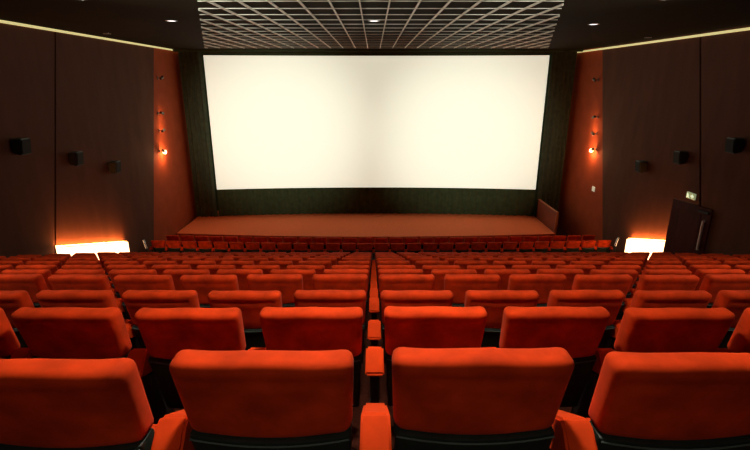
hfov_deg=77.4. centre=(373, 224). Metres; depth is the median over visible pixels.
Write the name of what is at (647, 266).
chair
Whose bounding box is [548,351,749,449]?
chair
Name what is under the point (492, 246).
chair
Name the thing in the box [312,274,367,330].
chair
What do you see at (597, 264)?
chair
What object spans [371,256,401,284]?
chair
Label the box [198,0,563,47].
grid
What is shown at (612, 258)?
chair
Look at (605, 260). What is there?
chair
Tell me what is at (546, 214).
barrier
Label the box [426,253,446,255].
chair
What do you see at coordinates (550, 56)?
wall
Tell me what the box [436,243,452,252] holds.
chair
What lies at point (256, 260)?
chair
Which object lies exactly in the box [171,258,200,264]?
chair
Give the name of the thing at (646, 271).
chair
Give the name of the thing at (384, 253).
chair
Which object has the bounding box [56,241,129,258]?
wall light
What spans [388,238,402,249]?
chair
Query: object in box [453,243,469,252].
chair
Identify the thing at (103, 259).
chair
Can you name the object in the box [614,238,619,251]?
handrail
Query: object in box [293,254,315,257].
chair
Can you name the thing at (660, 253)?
chair
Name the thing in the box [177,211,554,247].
stage
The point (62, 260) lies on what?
chair
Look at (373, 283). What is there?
chair
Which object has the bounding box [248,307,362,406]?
chair
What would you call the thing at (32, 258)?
chair
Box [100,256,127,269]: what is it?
chair
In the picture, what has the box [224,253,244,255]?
chair
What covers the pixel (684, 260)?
chair
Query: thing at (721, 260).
chair
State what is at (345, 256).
chair
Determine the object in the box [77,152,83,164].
grille
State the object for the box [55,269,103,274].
chair
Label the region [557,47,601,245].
wall
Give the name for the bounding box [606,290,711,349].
chair
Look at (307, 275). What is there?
chair
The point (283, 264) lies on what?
chair
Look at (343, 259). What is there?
chair
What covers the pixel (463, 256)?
chair
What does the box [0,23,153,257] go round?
wall
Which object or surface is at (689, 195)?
exit sign
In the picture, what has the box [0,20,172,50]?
light
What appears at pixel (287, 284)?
chair
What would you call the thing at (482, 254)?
chair
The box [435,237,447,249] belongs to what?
chair
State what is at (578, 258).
chair
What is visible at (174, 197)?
wall
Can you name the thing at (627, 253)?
chair
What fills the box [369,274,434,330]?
chair
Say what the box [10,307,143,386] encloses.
chair
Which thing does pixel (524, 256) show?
chair
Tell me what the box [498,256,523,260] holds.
chair
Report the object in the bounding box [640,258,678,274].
chair
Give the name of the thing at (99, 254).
chair
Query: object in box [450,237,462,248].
chair
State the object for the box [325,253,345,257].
chair
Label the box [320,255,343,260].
chair
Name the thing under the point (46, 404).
chair
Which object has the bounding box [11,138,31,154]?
wall speaker
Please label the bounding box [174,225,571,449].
floor
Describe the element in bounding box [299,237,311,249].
chair
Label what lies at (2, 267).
chair
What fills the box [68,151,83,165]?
wall speaker
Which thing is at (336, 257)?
chair
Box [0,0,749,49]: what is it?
ceiling
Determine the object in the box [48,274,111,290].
chair
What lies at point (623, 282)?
chair
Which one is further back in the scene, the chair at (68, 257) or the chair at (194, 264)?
the chair at (68, 257)
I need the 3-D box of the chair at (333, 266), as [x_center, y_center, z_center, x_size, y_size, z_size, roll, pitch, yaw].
[-0.338,0.948,6.327,0.589,1.004,0.443,0,17,0]
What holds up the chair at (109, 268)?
on the floor
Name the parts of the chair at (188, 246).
backrest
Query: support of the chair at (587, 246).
on the floor
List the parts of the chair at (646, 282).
armrest, backrest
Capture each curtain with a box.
[178,52,217,216]
[535,52,576,215]
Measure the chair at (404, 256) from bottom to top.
1.004 m
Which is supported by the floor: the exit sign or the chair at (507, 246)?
the chair at (507, 246)
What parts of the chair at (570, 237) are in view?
backrest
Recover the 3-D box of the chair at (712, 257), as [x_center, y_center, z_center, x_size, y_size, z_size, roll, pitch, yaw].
[6.633,1.021,9.190,0.589,1.004,0.443,0,17,0]
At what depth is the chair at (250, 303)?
3.16 m
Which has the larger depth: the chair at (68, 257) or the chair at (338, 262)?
the chair at (68, 257)
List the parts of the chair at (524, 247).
backrest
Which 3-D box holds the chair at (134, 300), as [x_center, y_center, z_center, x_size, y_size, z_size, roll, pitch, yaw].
[-1.498,0.876,3.474,0.589,1.004,0.443,0,17,0]
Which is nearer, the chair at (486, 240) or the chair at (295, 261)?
the chair at (295, 261)
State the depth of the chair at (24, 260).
7.91 m
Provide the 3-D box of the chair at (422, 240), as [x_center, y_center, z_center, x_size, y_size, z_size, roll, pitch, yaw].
[1.993,0.915,18.265,0.589,1.004,0.443,0,17,0]
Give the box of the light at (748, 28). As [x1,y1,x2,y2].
[577,27,749,52]
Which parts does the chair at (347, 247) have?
backrest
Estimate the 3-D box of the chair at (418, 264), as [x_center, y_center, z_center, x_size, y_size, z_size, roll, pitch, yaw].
[0.833,0.964,7.289,0.589,1.004,0.443,0,17,0]
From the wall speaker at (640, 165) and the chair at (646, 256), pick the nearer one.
the chair at (646, 256)
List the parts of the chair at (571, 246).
backrest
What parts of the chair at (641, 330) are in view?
armrest, backrest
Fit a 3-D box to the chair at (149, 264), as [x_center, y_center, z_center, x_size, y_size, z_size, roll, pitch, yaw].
[-3.240,0.966,7.284,0.589,1.004,0.443,0,17,0]
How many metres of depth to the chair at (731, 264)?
6.96 m
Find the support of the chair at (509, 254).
on the floor
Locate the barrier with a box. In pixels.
[536,199,558,235]
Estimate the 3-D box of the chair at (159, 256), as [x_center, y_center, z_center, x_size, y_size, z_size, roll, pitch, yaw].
[-4.399,1.053,10.148,0.589,1.004,0.443,0,17,0]
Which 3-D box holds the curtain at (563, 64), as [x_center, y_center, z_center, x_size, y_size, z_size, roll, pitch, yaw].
[8.307,-3.990,21.415,1.085,7.492,0.148,0,17,0]
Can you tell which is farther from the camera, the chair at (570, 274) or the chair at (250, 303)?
the chair at (570, 274)
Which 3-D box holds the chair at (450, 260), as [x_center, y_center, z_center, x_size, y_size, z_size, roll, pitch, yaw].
[1.413,0.990,8.231,0.589,1.004,0.443,0,17,0]
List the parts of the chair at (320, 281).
backrest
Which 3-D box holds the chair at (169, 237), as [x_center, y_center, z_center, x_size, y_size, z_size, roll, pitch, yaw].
[-7.878,0.831,18.537,0.589,1.004,0.443,0,17,0]
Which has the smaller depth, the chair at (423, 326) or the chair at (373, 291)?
the chair at (423, 326)
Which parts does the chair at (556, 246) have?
backrest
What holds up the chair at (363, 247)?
on the floor
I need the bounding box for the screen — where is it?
[203,52,549,215]
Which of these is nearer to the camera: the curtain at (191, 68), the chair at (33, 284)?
the chair at (33, 284)
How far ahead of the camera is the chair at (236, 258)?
8.85 m
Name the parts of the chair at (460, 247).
backrest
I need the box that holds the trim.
[173,49,582,51]
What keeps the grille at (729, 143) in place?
attached to the wall speaker at (733, 145)
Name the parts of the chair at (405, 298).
armrest, backrest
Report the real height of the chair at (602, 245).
1.004 m
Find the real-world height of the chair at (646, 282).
1.004 m
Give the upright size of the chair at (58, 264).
1.004 m
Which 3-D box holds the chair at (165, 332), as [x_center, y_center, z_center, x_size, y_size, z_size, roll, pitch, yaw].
[-0.925,0.827,2.514,0.589,1.004,0.443,0,17,0]
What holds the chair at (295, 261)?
on the floor
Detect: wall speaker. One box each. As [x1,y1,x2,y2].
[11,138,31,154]
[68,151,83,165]
[108,161,120,173]
[635,160,647,172]
[673,151,687,164]
[725,137,743,153]
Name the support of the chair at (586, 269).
on the floor
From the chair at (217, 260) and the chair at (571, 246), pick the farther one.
the chair at (571, 246)
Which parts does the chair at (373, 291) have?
armrest, backrest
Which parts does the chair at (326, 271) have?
backrest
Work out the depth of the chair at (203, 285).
4.11 m
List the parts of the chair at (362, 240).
backrest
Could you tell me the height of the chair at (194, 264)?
1.004 m
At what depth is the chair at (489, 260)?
7.91 m
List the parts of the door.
handle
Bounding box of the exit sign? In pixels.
[686,191,696,199]
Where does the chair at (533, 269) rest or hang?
on the floor
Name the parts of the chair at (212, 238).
backrest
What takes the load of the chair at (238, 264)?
on the floor
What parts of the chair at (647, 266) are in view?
backrest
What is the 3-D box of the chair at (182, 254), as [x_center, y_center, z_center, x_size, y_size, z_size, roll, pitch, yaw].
[-4.399,1.090,11.096,0.589,1.004,0.443,0,17,0]
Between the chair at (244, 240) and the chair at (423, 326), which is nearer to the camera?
the chair at (423, 326)
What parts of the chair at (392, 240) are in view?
backrest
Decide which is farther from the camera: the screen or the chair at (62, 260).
the screen
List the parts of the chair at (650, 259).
backrest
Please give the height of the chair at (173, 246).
1.004 m
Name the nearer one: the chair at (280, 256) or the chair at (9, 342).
the chair at (9, 342)
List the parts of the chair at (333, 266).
backrest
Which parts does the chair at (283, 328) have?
armrest, backrest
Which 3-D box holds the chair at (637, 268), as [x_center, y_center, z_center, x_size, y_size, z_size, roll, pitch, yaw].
[3.154,0.948,6.328,0.589,1.004,0.443,0,17,0]
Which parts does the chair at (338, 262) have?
backrest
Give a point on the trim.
(174, 50)
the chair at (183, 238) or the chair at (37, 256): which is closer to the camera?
the chair at (37, 256)
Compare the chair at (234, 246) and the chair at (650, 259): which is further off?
the chair at (234, 246)
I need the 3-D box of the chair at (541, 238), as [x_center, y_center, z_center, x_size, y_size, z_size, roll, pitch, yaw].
[6.634,0.853,18.465,0.589,1.004,0.443,0,17,0]
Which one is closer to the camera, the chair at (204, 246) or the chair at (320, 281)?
the chair at (320, 281)
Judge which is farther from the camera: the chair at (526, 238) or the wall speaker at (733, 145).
the chair at (526, 238)
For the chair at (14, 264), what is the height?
1.004 m
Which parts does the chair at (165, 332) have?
armrest, backrest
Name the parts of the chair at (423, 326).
armrest, backrest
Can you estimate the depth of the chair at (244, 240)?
18.10 m
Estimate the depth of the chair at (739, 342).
2.29 m
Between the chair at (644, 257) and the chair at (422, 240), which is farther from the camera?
the chair at (422, 240)
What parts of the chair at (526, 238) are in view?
backrest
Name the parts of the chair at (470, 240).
backrest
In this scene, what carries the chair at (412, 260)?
on the floor
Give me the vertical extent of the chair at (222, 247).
1.004 m
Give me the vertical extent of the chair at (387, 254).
1.004 m
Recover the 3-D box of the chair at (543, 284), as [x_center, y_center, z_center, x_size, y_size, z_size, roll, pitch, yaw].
[1.413,0.868,4.431,0.589,1.004,0.443,0,17,0]
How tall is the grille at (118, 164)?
0.312 m
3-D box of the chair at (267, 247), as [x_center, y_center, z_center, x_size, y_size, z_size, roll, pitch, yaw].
[-3.819,1.058,17.063,0.589,1.004,0.443,0,17,0]
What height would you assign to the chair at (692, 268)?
1.004 m
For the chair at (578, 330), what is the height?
1.004 m
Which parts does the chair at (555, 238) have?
backrest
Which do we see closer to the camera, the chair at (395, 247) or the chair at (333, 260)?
the chair at (333, 260)
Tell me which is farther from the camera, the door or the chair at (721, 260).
the door
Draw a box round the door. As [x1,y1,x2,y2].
[663,198,713,254]
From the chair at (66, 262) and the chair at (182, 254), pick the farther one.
the chair at (182, 254)
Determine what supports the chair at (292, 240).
on the floor
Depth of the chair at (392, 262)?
6.96 m
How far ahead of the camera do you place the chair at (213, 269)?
6.00 m
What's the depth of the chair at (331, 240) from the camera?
17.98 m
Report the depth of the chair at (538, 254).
10.76 m
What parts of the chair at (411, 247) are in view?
backrest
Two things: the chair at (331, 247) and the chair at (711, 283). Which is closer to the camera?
the chair at (711, 283)
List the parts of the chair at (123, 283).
armrest, backrest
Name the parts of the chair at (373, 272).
backrest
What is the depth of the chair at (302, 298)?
3.16 m
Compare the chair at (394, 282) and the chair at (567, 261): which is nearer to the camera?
the chair at (394, 282)
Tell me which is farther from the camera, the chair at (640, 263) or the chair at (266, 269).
the chair at (640, 263)
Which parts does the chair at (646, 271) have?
armrest, backrest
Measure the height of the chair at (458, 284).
1.004 m
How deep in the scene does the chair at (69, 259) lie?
7.90 m
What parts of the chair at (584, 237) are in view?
backrest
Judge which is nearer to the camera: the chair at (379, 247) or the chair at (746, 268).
the chair at (746, 268)
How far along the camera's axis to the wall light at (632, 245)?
15.13 m
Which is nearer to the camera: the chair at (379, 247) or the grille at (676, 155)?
the grille at (676, 155)
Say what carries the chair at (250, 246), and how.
on the floor
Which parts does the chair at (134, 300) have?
armrest, backrest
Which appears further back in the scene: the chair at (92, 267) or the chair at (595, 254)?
the chair at (595, 254)
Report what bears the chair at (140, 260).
on the floor
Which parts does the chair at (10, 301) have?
backrest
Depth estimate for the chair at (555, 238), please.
18.20 m
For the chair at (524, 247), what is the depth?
16.91 m
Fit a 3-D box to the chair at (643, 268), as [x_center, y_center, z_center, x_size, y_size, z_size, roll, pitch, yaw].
[5.473,1.020,9.193,0.589,1.004,0.443,0,17,0]
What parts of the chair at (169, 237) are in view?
backrest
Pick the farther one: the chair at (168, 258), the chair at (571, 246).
the chair at (571, 246)
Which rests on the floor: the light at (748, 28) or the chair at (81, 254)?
the chair at (81, 254)
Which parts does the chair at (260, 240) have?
backrest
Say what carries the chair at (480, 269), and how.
on the floor
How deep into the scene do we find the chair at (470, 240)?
18.03 m
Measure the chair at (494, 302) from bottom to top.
1.004 m
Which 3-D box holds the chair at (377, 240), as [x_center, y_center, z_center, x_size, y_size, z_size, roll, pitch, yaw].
[0.254,0.918,18.253,0.589,1.004,0.443,0,17,0]
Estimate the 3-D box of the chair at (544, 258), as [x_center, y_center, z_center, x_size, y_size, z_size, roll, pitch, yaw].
[3.153,1.021,9.191,0.589,1.004,0.443,0,17,0]
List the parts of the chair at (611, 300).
backrest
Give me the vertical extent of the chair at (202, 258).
1.004 m
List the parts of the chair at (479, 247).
backrest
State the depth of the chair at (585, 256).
9.80 m
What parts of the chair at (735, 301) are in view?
backrest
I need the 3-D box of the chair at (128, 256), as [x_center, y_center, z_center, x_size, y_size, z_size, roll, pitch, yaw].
[-4.978,1.054,10.145,0.589,1.004,0.443,0,17,0]
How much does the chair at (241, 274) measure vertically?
1.004 m
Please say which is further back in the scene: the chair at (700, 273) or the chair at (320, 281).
the chair at (700, 273)
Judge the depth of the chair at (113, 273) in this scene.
5.05 m
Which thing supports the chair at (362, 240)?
on the floor
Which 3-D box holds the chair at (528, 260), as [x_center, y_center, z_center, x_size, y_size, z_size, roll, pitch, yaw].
[2.573,0.989,8.235,0.589,1.004,0.443,0,17,0]
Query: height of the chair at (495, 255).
1.004 m
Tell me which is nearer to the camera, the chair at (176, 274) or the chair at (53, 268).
the chair at (176, 274)
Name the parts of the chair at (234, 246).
backrest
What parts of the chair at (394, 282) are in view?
armrest, backrest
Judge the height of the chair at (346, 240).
1.004 m
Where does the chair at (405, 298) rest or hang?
on the floor
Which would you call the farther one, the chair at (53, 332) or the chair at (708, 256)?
the chair at (708, 256)
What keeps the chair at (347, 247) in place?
on the floor
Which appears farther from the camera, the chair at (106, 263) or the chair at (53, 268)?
the chair at (106, 263)
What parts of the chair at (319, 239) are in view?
backrest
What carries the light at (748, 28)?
attached to the wall at (690, 95)
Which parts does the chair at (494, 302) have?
backrest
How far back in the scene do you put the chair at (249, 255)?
9.82 m
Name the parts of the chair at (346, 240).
backrest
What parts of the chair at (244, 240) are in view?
backrest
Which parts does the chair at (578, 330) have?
backrest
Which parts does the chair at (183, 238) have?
backrest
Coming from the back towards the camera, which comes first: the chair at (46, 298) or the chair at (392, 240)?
the chair at (392, 240)
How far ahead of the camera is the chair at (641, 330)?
2.23 m
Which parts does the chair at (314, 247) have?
backrest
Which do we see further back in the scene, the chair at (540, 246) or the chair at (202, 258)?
the chair at (540, 246)
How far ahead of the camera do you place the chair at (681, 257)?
8.87 m
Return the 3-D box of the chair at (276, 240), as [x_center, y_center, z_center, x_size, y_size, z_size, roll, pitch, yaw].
[-3.818,0.897,18.321,0.589,1.004,0.443,0,17,0]
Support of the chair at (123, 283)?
on the floor
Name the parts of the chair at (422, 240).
backrest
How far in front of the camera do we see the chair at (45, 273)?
5.05 m
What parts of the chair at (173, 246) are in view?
backrest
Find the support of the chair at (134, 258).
on the floor
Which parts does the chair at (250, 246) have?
backrest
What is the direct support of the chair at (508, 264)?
on the floor
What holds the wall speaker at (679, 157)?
attached to the wall at (690, 95)
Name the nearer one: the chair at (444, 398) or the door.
the chair at (444, 398)
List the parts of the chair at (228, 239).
backrest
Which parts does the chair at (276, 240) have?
backrest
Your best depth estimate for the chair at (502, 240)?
18.08 m
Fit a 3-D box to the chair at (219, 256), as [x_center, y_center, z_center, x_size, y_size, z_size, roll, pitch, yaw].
[-3.239,1.056,10.141,0.589,1.004,0.443,0,17,0]
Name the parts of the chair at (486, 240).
backrest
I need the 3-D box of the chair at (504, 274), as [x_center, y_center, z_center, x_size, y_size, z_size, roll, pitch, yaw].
[1.413,0.913,5.376,0.589,1.004,0.443,0,17,0]
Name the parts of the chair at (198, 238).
backrest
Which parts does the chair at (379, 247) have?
backrest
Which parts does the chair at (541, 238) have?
backrest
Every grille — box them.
[21,139,31,153]
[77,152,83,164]
[116,162,120,172]
[635,161,639,171]
[673,152,679,163]
[725,139,733,152]
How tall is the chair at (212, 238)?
1.004 m
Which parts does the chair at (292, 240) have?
backrest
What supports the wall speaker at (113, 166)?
attached to the wall at (65, 93)
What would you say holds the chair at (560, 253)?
on the floor
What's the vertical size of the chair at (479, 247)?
1.004 m
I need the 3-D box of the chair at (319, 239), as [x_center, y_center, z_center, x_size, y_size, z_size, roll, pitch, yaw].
[-2.078,0.911,18.276,0.589,1.004,0.443,0,17,0]
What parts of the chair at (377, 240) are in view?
backrest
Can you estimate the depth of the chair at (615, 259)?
7.90 m
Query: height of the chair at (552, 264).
1.004 m
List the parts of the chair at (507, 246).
backrest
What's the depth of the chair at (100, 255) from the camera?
9.81 m
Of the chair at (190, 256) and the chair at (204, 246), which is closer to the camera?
the chair at (190, 256)
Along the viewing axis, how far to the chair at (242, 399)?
1.28 m
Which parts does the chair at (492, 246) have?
backrest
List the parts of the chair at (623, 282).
backrest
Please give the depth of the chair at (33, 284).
4.13 m
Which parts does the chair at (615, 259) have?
backrest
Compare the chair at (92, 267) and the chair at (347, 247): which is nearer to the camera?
the chair at (92, 267)
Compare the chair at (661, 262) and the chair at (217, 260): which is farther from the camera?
the chair at (217, 260)
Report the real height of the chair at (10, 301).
1.004 m
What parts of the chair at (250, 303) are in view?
backrest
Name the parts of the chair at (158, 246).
backrest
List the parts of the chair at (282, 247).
backrest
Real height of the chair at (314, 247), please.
1.004 m
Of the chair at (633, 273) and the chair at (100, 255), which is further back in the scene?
the chair at (100, 255)
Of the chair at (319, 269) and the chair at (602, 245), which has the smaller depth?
the chair at (319, 269)
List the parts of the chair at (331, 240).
backrest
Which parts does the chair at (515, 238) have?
backrest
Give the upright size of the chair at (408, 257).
1.004 m
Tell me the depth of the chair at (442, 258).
8.87 m
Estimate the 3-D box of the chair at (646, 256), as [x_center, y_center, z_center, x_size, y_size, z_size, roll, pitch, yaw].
[5.474,1.054,10.147,0.589,1.004,0.443,0,17,0]
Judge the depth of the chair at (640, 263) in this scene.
6.94 m
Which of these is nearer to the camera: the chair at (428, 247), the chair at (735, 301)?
the chair at (735, 301)
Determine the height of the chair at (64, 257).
1.004 m
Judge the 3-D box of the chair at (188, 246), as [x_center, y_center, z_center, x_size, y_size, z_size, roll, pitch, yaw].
[-6.718,1.011,17.217,0.589,1.004,0.443,0,17,0]
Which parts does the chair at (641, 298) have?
armrest, backrest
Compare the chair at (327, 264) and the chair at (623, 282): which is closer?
the chair at (623, 282)
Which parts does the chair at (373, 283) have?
armrest, backrest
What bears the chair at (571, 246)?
on the floor
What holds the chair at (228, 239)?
on the floor
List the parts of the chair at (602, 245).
backrest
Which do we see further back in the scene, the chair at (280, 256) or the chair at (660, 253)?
the chair at (660, 253)
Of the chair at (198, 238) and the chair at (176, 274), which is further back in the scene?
the chair at (198, 238)
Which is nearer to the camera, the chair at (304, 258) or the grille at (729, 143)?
the chair at (304, 258)
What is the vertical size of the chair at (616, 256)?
1.004 m
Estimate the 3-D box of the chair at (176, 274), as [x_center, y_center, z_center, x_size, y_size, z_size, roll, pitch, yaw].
[-2.078,0.914,5.373,0.589,1.004,0.443,0,17,0]
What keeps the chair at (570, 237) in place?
on the floor
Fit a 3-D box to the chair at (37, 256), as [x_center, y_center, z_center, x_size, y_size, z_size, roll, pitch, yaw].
[-7.298,1.057,10.136,0.589,1.004,0.443,0,17,0]
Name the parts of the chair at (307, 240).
backrest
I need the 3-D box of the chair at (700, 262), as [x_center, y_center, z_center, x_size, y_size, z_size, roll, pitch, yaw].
[4.893,0.964,7.290,0.589,1.004,0.443,0,17,0]
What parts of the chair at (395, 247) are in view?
backrest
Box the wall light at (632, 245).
[625,238,664,258]
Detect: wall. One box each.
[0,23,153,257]
[154,48,196,246]
[201,52,551,216]
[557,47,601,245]
[602,25,749,255]
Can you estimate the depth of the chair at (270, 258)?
8.85 m
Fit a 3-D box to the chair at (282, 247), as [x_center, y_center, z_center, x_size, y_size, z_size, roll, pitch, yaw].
[-3.239,1.064,17.044,0.589,1.004,0.443,0,17,0]
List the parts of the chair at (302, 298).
backrest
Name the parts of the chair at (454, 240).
backrest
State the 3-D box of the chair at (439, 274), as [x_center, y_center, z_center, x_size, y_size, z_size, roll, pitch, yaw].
[0.834,0.913,5.375,0.589,1.004,0.443,0,17,0]
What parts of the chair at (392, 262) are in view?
armrest, backrest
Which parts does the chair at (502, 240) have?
backrest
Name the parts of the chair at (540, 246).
backrest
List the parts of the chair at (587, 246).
backrest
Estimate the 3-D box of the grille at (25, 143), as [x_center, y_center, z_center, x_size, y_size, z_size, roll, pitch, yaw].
[-7.799,-1.762,10.519,0.054,0.312,0.270,0,17,0]
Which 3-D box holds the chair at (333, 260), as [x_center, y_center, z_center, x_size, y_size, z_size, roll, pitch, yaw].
[-0.919,0.989,8.235,0.589,1.004,0.443,0,17,0]
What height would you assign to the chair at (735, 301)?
1.004 m
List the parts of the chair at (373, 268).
backrest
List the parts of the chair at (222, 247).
backrest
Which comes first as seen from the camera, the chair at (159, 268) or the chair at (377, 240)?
the chair at (159, 268)
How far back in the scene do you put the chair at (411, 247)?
16.75 m
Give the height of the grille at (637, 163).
0.312 m
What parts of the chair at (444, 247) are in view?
backrest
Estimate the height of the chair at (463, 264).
1.004 m
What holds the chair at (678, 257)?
on the floor
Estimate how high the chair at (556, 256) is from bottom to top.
1.004 m
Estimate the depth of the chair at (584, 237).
18.30 m
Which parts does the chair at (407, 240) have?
backrest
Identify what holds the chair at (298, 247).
on the floor
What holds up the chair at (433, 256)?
on the floor
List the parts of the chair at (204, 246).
backrest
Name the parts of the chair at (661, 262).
backrest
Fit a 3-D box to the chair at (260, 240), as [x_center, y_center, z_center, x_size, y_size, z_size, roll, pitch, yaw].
[-4.398,0.890,18.343,0.589,1.004,0.443,0,17,0]
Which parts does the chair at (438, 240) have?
backrest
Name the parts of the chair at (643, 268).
backrest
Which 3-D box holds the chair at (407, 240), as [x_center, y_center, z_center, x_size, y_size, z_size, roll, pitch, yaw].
[1.414,0.918,18.255,0.589,1.004,0.443,0,17,0]
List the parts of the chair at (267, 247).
backrest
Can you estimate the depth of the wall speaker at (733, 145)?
11.26 m
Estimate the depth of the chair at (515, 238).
18.11 m
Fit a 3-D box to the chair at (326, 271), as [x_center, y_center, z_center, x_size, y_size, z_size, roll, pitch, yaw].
[-0.339,0.912,5.379,0.589,1.004,0.443,0,17,0]
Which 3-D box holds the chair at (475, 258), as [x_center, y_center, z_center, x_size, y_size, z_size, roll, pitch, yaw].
[1.993,1.021,9.190,0.589,1.004,0.443,0,17,0]
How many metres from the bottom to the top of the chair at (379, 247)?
1.004 m
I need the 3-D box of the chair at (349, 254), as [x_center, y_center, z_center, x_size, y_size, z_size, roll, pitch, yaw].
[-0.338,1.054,10.146,0.589,1.004,0.443,0,17,0]
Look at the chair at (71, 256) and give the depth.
8.87 m
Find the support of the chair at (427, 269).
on the floor
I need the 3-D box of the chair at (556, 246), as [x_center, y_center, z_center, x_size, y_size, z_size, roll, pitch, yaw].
[6.634,1.013,17.209,0.589,1.004,0.443,0,17,0]
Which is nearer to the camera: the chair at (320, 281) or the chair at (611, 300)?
the chair at (611, 300)
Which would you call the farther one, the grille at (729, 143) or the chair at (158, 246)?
the chair at (158, 246)
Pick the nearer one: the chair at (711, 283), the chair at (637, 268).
the chair at (711, 283)
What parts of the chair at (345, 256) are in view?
backrest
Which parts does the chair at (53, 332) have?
armrest, backrest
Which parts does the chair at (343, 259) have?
backrest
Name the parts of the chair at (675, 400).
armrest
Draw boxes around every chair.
[0,258,30,264]
[0,260,23,269]
[0,265,13,273]
[0,274,47,307]
[0,290,34,347]
[0,308,19,358]
[0,358,156,449]
[1,269,52,289]
[8,256,36,260]
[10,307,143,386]
[16,265,57,274]
[17,255,40,257]
[25,261,61,269]
[34,258,65,265]
[36,290,117,307]
[39,256,67,260]
[44,255,69,258]
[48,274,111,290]
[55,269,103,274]
[61,265,102,269]
[65,261,100,264]
[68,258,98,260]
[70,256,97,257]
[72,254,96,255]
[98,254,120,264]
[99,255,123,266]
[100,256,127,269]
[102,258,132,274]
[104,261,138,280]
[106,265,146,288]
[109,269,156,297]
[114,274,174,318]
[122,290,199,349]
[127,254,150,257]
[128,307,245,423]
[131,256,157,260]
[136,257,166,264]
[143,261,177,269]
[149,240,166,252]
[151,265,190,274]
[151,349,353,449]
[155,254,178,257]
[162,256,188,260]
[163,269,209,289]
[165,235,179,246]
[165,241,182,252]
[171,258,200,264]
[174,253,195,255]
[180,235,193,246]
[180,241,197,251]
[180,275,238,307]
[182,260,215,268]
[183,255,205,257]
[192,256,218,260]
[195,236,208,246]
[196,241,213,252]
[196,265,235,274]
[205,258,234,264]
[207,290,281,349]
[210,236,223,247]
[210,255,233,257]
[212,242,227,252]
[216,269,262,289]
[220,261,253,268]
[223,256,248,260]
[224,236,237,247]
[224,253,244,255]
[227,242,244,252]
[238,254,260,257]
[239,237,252,247]
[239,258,268,264]
[241,265,279,273]
[243,242,259,252]
[246,274,302,306]
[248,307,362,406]
[253,256,279,260]
[254,237,266,248]
[259,242,275,252]
[259,261,292,269]
[265,255,288,257]
[269,237,281,248]
[270,269,315,289]
[273,257,302,264]
[275,243,291,252]
[284,237,296,248]
[284,256,309,260]
[286,265,324,273]
[291,243,307,251]
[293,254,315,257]
[294,290,365,363]
[298,261,331,268]
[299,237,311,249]
[307,243,323,252]
[307,258,336,264]
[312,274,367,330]
[314,237,326,249]
[315,256,339,263]
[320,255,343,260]
[324,243,339,252]
[324,269,368,316]
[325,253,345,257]
[329,238,341,248]
[331,265,369,305]
[337,261,369,295]
[340,243,355,253]
[342,258,370,282]
[344,238,356,248]
[345,256,370,283]
[348,254,370,269]
[356,243,371,252]
[357,238,371,250]
[360,347,574,449]
[365,306,486,405]
[368,290,452,363]
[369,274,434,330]
[370,265,415,305]
[370,269,422,316]
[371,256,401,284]
[371,258,404,281]
[371,260,409,295]
[372,238,387,259]
[372,243,388,259]
[372,253,396,271]
[372,254,398,269]
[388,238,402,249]
[388,243,404,253]
[403,255,426,260]
[404,243,420,252]
[405,238,417,248]
[407,256,431,261]
[410,257,439,264]
[415,260,448,268]
[420,238,432,249]
[420,243,436,251]
[422,265,460,273]
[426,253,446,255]
[431,254,453,257]
[431,269,476,290]
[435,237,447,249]
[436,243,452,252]
[437,256,462,260]
[444,274,500,306]
[445,258,473,264]
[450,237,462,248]
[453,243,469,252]
[454,260,486,268]
[459,255,481,257]
[464,290,538,347]
[465,237,477,247]
[467,256,492,260]
[467,265,505,273]
[469,242,485,252]
[476,253,495,255]
[478,257,507,264]
[480,237,492,247]
[481,306,609,406]
[484,242,501,251]
[484,269,529,289]
[486,254,508,257]
[493,261,526,268]
[494,237,507,247]
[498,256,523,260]
[500,242,517,252]
[501,253,522,255]
[507,274,566,306]
[509,236,522,247]
[511,265,550,273]
[512,258,541,264]
[513,255,536,257]
[516,242,533,252]
[523,236,536,246]
[526,253,547,255]
[528,256,554,260]
[531,261,565,268]
[532,241,548,252]
[536,269,583,289]
[538,236,551,246]
[541,255,563,257]
[546,258,576,264]
[547,241,564,251]
[547,290,624,347]
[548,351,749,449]
[549,236,565,246]
[551,253,572,255]
[556,265,595,274]
[558,256,584,260]
[563,241,580,252]
[564,235,580,246]
[568,255,591,257]
[570,261,604,268]
[571,307,734,417]
[572,274,632,319]
[576,253,597,255]
[578,240,595,252]
[580,235,596,245]
[580,257,610,264]
[589,256,615,260]
[589,269,637,297]
[593,240,612,252]
[596,255,619,257]
[600,265,640,287]
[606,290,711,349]
[608,261,642,280]
[614,258,644,274]
[618,275,699,319]
[619,256,645,269]
[623,254,647,266]
[626,253,648,264]
[629,269,691,297]
[634,265,685,287]
[638,260,681,280]
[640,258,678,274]
[642,256,676,269]
[645,253,673,264]
[677,254,701,258]
[679,256,707,260]
[681,258,713,264]
[684,260,720,269]
[689,265,730,274]
[694,269,744,290]
[699,274,749,307]
[706,255,729,257]
[710,256,737,260]
[712,290,749,348]
[716,258,747,264]
[716,307,749,352]
[723,260,749,268]
[734,265,749,273]
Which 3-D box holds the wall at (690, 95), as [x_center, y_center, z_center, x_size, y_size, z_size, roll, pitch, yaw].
[9.040,0.421,8.971,0.220,8.610,22.091,0,17,0]

